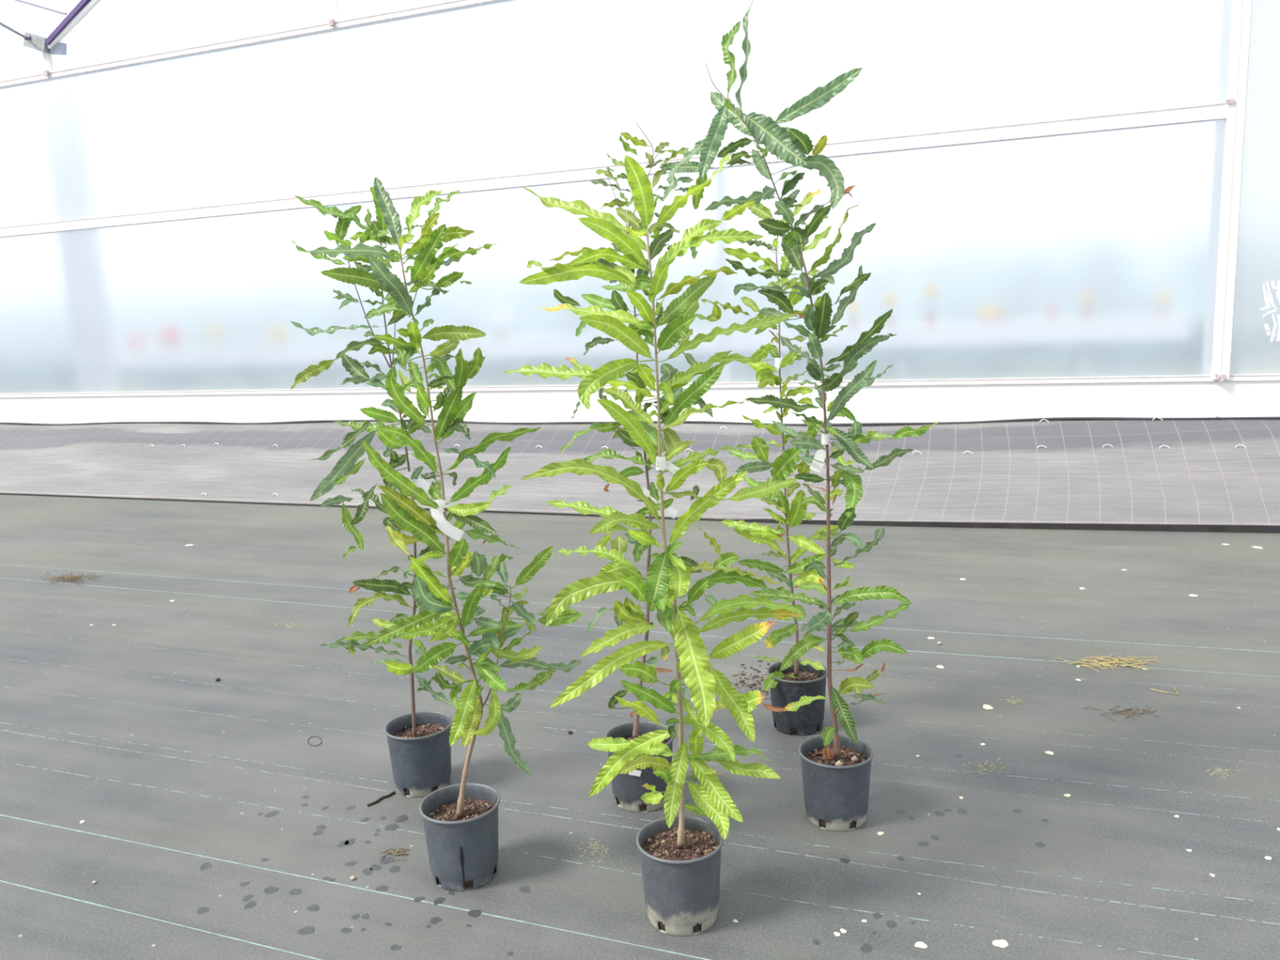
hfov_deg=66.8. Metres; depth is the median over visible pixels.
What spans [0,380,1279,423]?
wall
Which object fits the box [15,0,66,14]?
rod
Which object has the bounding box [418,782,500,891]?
pot
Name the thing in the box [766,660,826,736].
pot
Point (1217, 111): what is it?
horizontal rail
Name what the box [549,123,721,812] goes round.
sapling
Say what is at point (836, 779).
pot
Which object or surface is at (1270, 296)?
film
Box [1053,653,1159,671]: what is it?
litter
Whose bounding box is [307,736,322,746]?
wire loop
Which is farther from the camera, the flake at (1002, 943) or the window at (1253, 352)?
the window at (1253, 352)
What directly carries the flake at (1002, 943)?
on the floor
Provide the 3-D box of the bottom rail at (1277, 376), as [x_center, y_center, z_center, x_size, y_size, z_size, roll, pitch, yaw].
[-7.260,-0.904,10.446,31.000,0.038,0.066,1,10,21]
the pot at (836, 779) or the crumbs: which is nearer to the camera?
the pot at (836, 779)
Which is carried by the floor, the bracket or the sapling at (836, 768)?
the sapling at (836, 768)
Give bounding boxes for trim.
[0,0,503,88]
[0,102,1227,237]
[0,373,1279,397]
[42,51,53,76]
[327,0,337,26]
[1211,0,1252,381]
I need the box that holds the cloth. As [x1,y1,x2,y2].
[0,416,1279,533]
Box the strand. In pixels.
[367,791,395,806]
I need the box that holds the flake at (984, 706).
[982,704,993,709]
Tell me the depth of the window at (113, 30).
8.77 m
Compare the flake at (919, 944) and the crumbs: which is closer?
the flake at (919, 944)
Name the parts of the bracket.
tie rod, bracket plate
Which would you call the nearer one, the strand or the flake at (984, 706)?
the strand
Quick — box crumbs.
[730,654,778,699]
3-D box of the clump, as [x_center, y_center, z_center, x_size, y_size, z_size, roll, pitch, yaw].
[-3.168,0.537,5.324,0.408,0.029,0.209,0,10,13]
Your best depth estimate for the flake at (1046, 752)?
2.81 m
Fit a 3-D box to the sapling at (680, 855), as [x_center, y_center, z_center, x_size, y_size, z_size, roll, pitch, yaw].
[0.037,0.160,1.995,0.620,1.616,0.242,-2,10,1]
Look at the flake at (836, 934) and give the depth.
2.04 m
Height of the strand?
0.007 m
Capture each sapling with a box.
[289,186,453,797]
[309,177,584,891]
[503,152,803,936]
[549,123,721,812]
[659,0,939,831]
[701,189,856,736]
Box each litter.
[379,848,409,861]
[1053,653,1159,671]
[1083,705,1158,720]
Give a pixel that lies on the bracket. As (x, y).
(51, 45)
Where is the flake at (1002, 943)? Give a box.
[992,939,1008,947]
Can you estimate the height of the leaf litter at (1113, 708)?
0.010 m
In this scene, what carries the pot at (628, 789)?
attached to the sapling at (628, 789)
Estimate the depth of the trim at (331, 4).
8.05 m
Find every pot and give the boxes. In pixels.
[383,711,452,797]
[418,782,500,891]
[604,720,674,812]
[635,815,724,936]
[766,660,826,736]
[798,734,873,831]
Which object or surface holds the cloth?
on the floor
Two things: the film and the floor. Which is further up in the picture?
the film
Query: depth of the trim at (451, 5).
8.37 m
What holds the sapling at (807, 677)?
on the floor
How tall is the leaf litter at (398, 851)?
0.011 m
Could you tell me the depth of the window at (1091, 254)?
7.27 m
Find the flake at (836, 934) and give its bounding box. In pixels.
[833,932,839,936]
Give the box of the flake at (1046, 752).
[1044,751,1053,755]
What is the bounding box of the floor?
[0,494,1279,959]
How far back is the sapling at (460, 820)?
2.16 m
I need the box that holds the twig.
[1150,687,1178,694]
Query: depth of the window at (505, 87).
7.52 m
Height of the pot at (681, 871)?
0.185 m
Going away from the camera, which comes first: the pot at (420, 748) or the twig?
the pot at (420, 748)
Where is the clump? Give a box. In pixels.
[40,571,103,585]
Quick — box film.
[1260,280,1279,341]
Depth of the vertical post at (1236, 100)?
6.03 m
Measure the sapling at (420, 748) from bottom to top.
1.649 m
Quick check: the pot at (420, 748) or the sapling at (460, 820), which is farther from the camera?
the pot at (420, 748)
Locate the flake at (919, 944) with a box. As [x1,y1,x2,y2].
[914,942,927,948]
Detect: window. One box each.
[0,0,456,81]
[0,0,1232,227]
[0,118,1226,393]
[1230,0,1279,374]
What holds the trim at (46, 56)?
attached to the wall
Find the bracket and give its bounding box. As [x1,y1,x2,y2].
[0,0,101,54]

